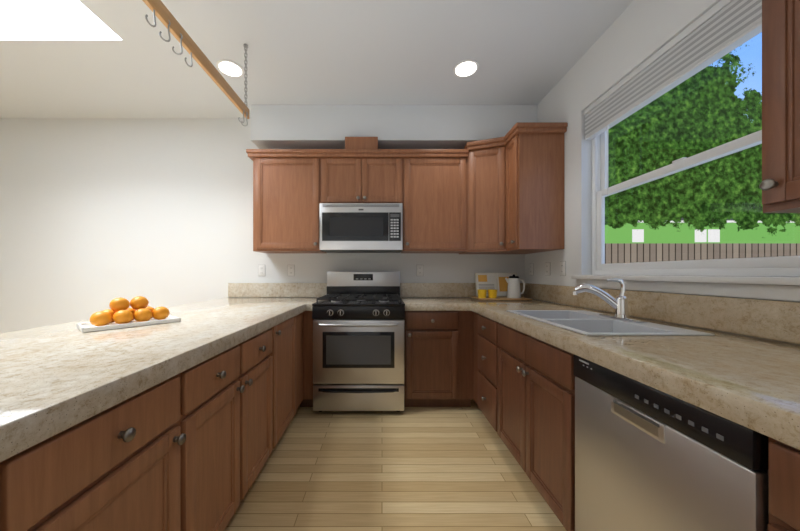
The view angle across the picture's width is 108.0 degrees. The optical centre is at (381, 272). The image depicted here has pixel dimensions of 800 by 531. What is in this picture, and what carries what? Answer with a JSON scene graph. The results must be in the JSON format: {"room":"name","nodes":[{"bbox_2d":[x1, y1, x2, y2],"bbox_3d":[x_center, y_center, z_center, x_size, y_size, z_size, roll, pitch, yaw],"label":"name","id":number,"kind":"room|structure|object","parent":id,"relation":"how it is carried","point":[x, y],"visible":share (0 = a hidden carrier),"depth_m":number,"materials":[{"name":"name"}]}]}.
{"room":"kitchen","nodes":[
{"label":"kitchen","id":0,"kind":"room"},
{"bbox_2d":[0,118,524,332],"bbox_3d":[-1.745,-0.233,3.146,6.830,2.805,0.160,0,0,0],"label":"wall","id":1,"kind":"structure","parent":0,"point":[98,214],"depth_m":3.07,"materials":[{"name":"white paint"}]},
{"bbox_2d":[258,265,264,275],"bbox_3d":[-1.270,-0.028,3.060,0.075,0.120,0.009,0,0,0],"label":"electrical outlet","id":2,"kind":"object","parent":1,"relation":"attached to","point":[261,270],"visible":1,"depth_m":3.06,"materials":[{"name":"grey plastic"}]},
{"bbox_2d":[250,150,326,252],"bbox_3d":[-0.906,-0.667,2.900,0.642,0.918,0.326,0,0,0],"label":"upper cabinet","id":3,"kind":"object","parent":1,"relation":"attached to","point":[287,184],"depth_m":2.75,"materials":[{"name":"brown wood"}]},
{"bbox_2d":[288,265,294,275],"bbox_3d":[-0.960,-0.028,3.060,0.075,0.120,0.009,0,0,0],"label":"electrical outlet","id":4,"kind":"object","parent":1,"relation":"attached to","point":[291,270],"visible":1,"depth_m":3.06,"materials":[{"name":"grey plastic"}]},
{"bbox_2d":[322,150,401,202],"bbox_3d":[-0.193,-0.886,2.900,0.783,0.480,0.326,0,0,0],"label":"upper cabinet","id":5,"kind":"object","parent":1,"relation":"attached to","point":[348,176],"depth_m":2.74,"materials":[{"name":"brown wood"}]},
{"bbox_2d":[320,203,402,252],"bbox_3d":[-0.193,-0.427,2.861,0.764,0.429,0.401,0,0,0],"label":"microwave","id":6,"kind":"object","parent":5,"relation":"attached to","point":[361,227],"visible":1,"depth_m":2.66,"materials":[{"name":"grey metal"}]},
{"bbox_2d":[416,265,422,275],"bbox_3d":[0.400,-0.028,3.060,0.075,0.120,0.009,0,0,0],"label":"electrical outlet","id":7,"kind":"object","parent":1,"relation":"attached to","point":[419,270],"visible":1,"depth_m":3.06,"materials":[{"name":"grey plastic"}]},
{"bbox_2d":[401,150,461,253],"bbox_3d":[0.534,-0.667,2.889,0.672,0.918,0.348,0,0,0],"label":"upper cabinet","id":8,"kind":"object","parent":1,"relation":"attached to","point":[431,179],"depth_m":2.75,"materials":[{"name":"brown wood"}]},
{"bbox_2d":[458,126,565,253],"bbox_3d":[1.124,-0.693,2.729,0.766,0.989,0.668,0,0,0],"label":"upper cabinet","id":9,"kind":"object","parent":1,"relation":"attached to","point":[502,195],"depth_m":2.44,"materials":[{"name":"brown wood"}]},
{"bbox_2d":[0,0,633,117],"bbox_3d":[-1.745,-2.035,0.316,6.830,0.800,5.820,0,0,0],"label":"ceiling","id":10,"kind":"structure","parent":0,"point":[90,59],"depth_m":2.15,"materials":[{"name":"white paint"}]},
{"bbox_2d":[142,0,248,125],"bbox_3d":[-0.977,-1.338,1.216,0.039,0.592,1.800,0,0,0],"label":"pot rack","id":11,"kind":"object","parent":10,"relation":"hanging from","point":[165,17],"visible":1,"depth_m":1.49,"materials":[{"name":"brown wood"}]},
{"bbox_2d":[216,59,243,77],"bbox_3d":[-1.210,-1.629,2.316,0.200,0.010,0.200,0,0,0],"label":"recessed light","id":12,"kind":"object","parent":10,"relation":"in","point":[230,68],"visible":1,"depth_m":2.30,"materials":[{"name":"white paint"}]},
{"bbox_2d":[251,105,536,148],"bbox_3d":[0.117,-1.462,2.940,2.783,0.343,0.248,0,0,0],"label":"soffit beam","id":13,"kind":"structure","parent":10,"relation":"attached to","point":[388,126],"depth_m":2.82,"materials":[{"name":"white paint"}]},
{"bbox_2d":[453,59,478,77],"bbox_3d":[0.670,-1.629,2.316,0.200,0.010,0.200,0,0,0],"label":"recessed light","id":14,"kind":"object","parent":10,"relation":"in","point":[465,68],"visible":1,"depth_m":2.30,"materials":[{"name":"white glass"}]},
{"bbox_2d":[224,399,566,530],"bbox_3d":[-1.745,1.220,0.316,6.830,0.100,5.820,0,0,0],"label":"floor","id":15,"kind":"structure","parent":0,"point":[433,469],"depth_m":1.64,"materials":[{"name":"brown wood"}]},
{"bbox_2d":[0,433,59,530],"bbox_3d":[-1.116,0.744,0.260,0.940,0.852,0.588,0,0,0],"label":"base cabinet","id":16,"kind":"object","parent":15,"relation":"on","point":[30,478],"depth_m":0.54,"materials":[{"name":"brown wood"}]},
{"bbox_2d":[60,361,203,530],"bbox_3d":[-1.116,0.744,0.717,0.940,0.852,0.582,0,0,0],"label":"base cabinet","id":17,"kind":"object","parent":15,"relation":"on","point":[191,448],"depth_m":0.79,"materials":[{"name":"brown wood"}]},
{"bbox_2d":[0,283,326,461],"bbox_3d":[-1.095,0.211,1.264,1.042,0.212,3.597,0,0,0],"label":"countertop","id":18,"kind":"structure","parent":17,"relation":"on","point":[56,379],"depth_m":0.92,"materials":[{"name":"stone"}]},
{"bbox_2d":[76,315,180,332],"bbox_3d":[-1.235,0.244,1.431,0.190,0.020,0.360,0,0,38],"label":"platter","id":19,"kind":"object","parent":18,"relation":"on","point":[86,327],"visible":0.81,"depth_m":1.36,"materials":[{"name":"white ceramic"}]},
{"bbox_2d":[90,296,169,325],"bbox_3d":[-1.228,0.179,1.415,0.242,0.126,0.267,0,0,0],"label":"oranges","id":20,"kind":"object","parent":19,"relation":"on","point":[119,311],"visible":0.96,"depth_m":1.39,"materials":[{"name":"orange food"}]},
{"bbox_2d":[204,324,279,530],"bbox_3d":[-1.116,0.744,1.335,0.940,0.852,0.911,0,0,0],"label":"base cabinet","id":21,"kind":"object","parent":15,"relation":"on","point":[242,382],"depth_m":1.30,"materials":[{"name":"brown wood"}]},
{"bbox_2d":[280,314,299,437],"bbox_3d":[-1.116,0.744,1.931,0.940,0.852,0.537,0,0,0],"label":"base cabinet","id":22,"kind":"object","parent":15,"relation":"on","point":[290,328],"depth_m":2.06,"materials":[{"name":"brown wood"}]},
{"bbox_2d":[300,311,312,406],"bbox_3d":[-1.116,0.744,2.598,0.940,0.852,0.924,0,0,0],"label":"base cabinet","id":23,"kind":"object","parent":15,"relation":"on","point":[306,321],"depth_m":2.46,"materials":[{"name":"brown wood"}]},
{"bbox_2d":[312,272,404,411],"bbox_3d":[-0.192,0.577,2.673,0.761,1.184,0.736,0,0,0],"label":"stove","id":24,"kind":"object","parent":15,"relation":"on","point":[358,318],"visible":1,"depth_m":2.37,"materials":[{"name":"silver metal"}]},
{"bbox_2d":[404,311,463,406],"bbox_3d":[0.423,0.744,2.746,0.464,0.852,0.620,0,0,0],"label":"base cabinet","id":25,"kind":"object","parent":15,"relation":"on","point":[433,340],"depth_m":2.45,"materials":[{"name":"brown wood"}]},
{"bbox_2d":[400,283,467,310],"bbox_3d":[0.461,0.211,2.742,0.540,0.212,0.641,0,0,0],"label":"countertop","id":26,"kind":"structure","parent":25,"relation":"on","point":[415,296],"depth_m":3.04,"materials":[{"name":"stone"}]},
{"bbox_2d":[464,311,475,406],"bbox_3d":[1.141,0.744,2.684,0.732,0.852,0.758,0,0,0],"label":"base cabinet","id":27,"kind":"object","parent":15,"relation":"on","point":[469,316],"depth_m":2.46,"materials":[{"name":"brown wood"}]},
{"bbox_2d":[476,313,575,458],"bbox_3d":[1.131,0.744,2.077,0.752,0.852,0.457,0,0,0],"label":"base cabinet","id":28,"kind":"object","parent":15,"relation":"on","point":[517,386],"depth_m":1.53,"materials":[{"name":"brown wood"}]},
{"bbox_2d":[468,283,799,449],"bbox_3d":[1.119,0.211,1.264,0.776,0.212,3.597,0,0,0],"label":"countertop","id":29,"kind":"structure","parent":28,"relation":"on","point":[741,366],"depth_m":1.02,"materials":[{"name":"stone"}]},
{"bbox_2d":[471,296,531,299],"bbox_3d":[1.160,0.247,2.856,0.480,0.014,0.320,0,0,0],"label":"tray","id":30,"kind":"object","parent":29,"relation":"on","point":[500,298],"visible":0.73,"depth_m":2.73,"materials":[{"name":"brown wood"}]},
{"bbox_2d":[477,289,496,297],"bbox_3d":[1.015,0.199,2.796,0.188,0.081,0.088,0,0,0],"label":"cups","id":31,"kind":"object","parent":30,"relation":"on","point":[482,293],"visible":1,"depth_m":2.76,"materials":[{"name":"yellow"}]},
{"bbox_2d":[475,273,516,296],"bbox_3d":[1.175,0.118,2.966,0.430,0.241,0.059,0,0,0],"label":"cookbook","id":32,"kind":"object","parent":30,"relation":"on","point":[497,281],"visible":0.75,"depth_m":2.96,"materials":[{"name":"beige paper"}]},
{"bbox_2d":[505,274,524,297],"bbox_3d":[1.296,0.126,2.826,0.195,0.227,0.124,0,0,0],"label":"kettle","id":33,"kind":"object","parent":30,"relation":"on","point":[513,289],"visible":1,"depth_m":2.79,"materials":[{"name":"white ceramic"}]},
{"bbox_2d":[506,310,714,335],"bbox_3d":[1.090,0.339,1.556,0.520,0.181,0.760,0,0,0],"label":"sink","id":34,"kind":"object","parent":29,"relation":"in","point":[587,323],"visible":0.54,"depth_m":1.55,"materials":[{"name":"silver metal"}]},
{"bbox_2d":[573,278,647,322],"bbox_3d":[1.223,0.137,1.576,0.206,0.222,0.275,0,0,0],"label":"faucet","id":35,"kind":"object","parent":29,"relation":"on","point":[619,304],"visible":1,"depth_m":1.57,"materials":[{"name":"silver metal"}]},
{"bbox_2d":[573,354,768,530],"bbox_3d":[1.055,0.745,0.866,0.610,0.851,0.556,0,0,0],"label":"dishwasher","id":36,"kind":"object","parent":15,"relation":"on","point":[648,458],"visible":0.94,"depth_m":0.80,"materials":[{"name":"grey metal"}]},
{"bbox_2d":[768,437,799,530],"bbox_3d":[1.131,0.744,0.315,0.752,0.852,0.532,0,0,0],"label":"base cabinet","id":37,"kind":"object","parent":15,"relation":"on","point":[784,459],"depth_m":0.55,"materials":[{"name":"brown wood"}]},
{"bbox_2d":[525,0,798,301],"bbox_3d":[1.590,-0.233,0.316,0.160,2.805,5.500,0,0,0],"label":"wall","id":38,"kind":"structure","parent":0,"point":[635,35],"depth_m":2.20,"materials":[{"name":"white paint"}]},
{"bbox_2d":[529,263,532,274],"bbox_3d":[1.504,-0.037,2.926,0.009,0.120,0.075,0,0,0],"label":"electrical outlet","id":39,"kind":"object","parent":38,"relation":"attached to","point":[530,268],"visible":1,"depth_m":2.93,"materials":[{"name":"grey plastic"}]},
{"bbox_2d":[545,262,549,275],"bbox_3d":[1.504,-0.037,2.636,0.009,0.120,0.075,0,0,0],"label":"electrical outlet","id":40,"kind":"object","parent":38,"relation":"attached to","point":[547,268],"visible":1,"depth_m":2.63,"materials":[{"name":"grey plastic"}]},
{"bbox_2d":[560,261,565,275],"bbox_3d":[1.504,-0.037,2.416,0.009,0.120,0.075,0,0,0],"label":"electrical outlet","id":41,"kind":"object","parent":38,"relation":"attached to","point":[562,268],"visible":1,"depth_m":2.41,"materials":[{"name":"grey plastic"}]},
{"bbox_2d":[571,35,799,301],"bbox_3d":[1.558,-0.563,1.571,0.205,1.330,1.340,0,0,0],"label":"window unit","id":42,"kind":"structure","parent":38,"relation":"in","point":[785,266],"depth_m":1.47,"materials":[{"name":"white plastic"}]},
{"bbox_2d":[584,0,761,219],"bbox_3d":[1.550,-0.803,1.571,0.056,0.847,1.226,0,0,0],"label":"window blind","id":43,"kind":"object","parent":42,"relation":"attached to","point":[718,30],"visible":0.98,"depth_m":1.50,"materials":[{"name":"white plastic"}]},
{"bbox_2d":[759,0,799,212],"bbox_3d":[1.331,-0.677,0.598,0.352,0.984,0.594,0,0,0],"label":"upper cabinet","id":44,"kind":"object","parent":38,"relation":"attached to","point":[779,185],"visible":1,"depth_m":0.83,"materials":[{"name":"brown wood"}]},
{"label":"outside","id":45,"kind":"structure","parent":0,"visible":0},
{"bbox_2d":[605,41,799,237],"bbox_3d":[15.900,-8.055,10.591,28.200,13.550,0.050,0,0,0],"label":"foliage","id":46,"kind":"object","parent":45,"point":[711,133],"depth_m":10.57,"materials":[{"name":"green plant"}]},
{"bbox_2d":[709,32,761,117],"bbox_3d":[20.900,-9.330,17.116,38.200,23.000,0.100,0,0,0],"label":"sky","id":47,"kind":"structure","parent":45,"point":[750,51],"depth_m":17.07,"materials":[{"name":"blue"}]},
{"bbox_3d":[20.900,1.720,10.216,38.200,0.100,13.700,0,0,0],"label":"ground","id":48,"kind":"structure","parent":0,"visible":0},
{"bbox_2d":[605,243,799,276],"bbox_3d":[15.900,0.510,6.391,28.200,2.320,0.050,0,0,0],"label":"fence","id":49,"kind":"object","parent":48,"relation":"on","point":[726,251],"depth_m":6.37,"materials":[{"name":"beige wood"}]},
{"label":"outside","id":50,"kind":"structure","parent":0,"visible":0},
{"bbox_2d":[605,218,799,242],"bbox_3d":[16.000,-0.930,12.141,28.000,4.200,0.450,0,0,0],"label":"house","id":51,"kind":"structure","parent":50,"point":[663,234],"depth_m":12.07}
]}

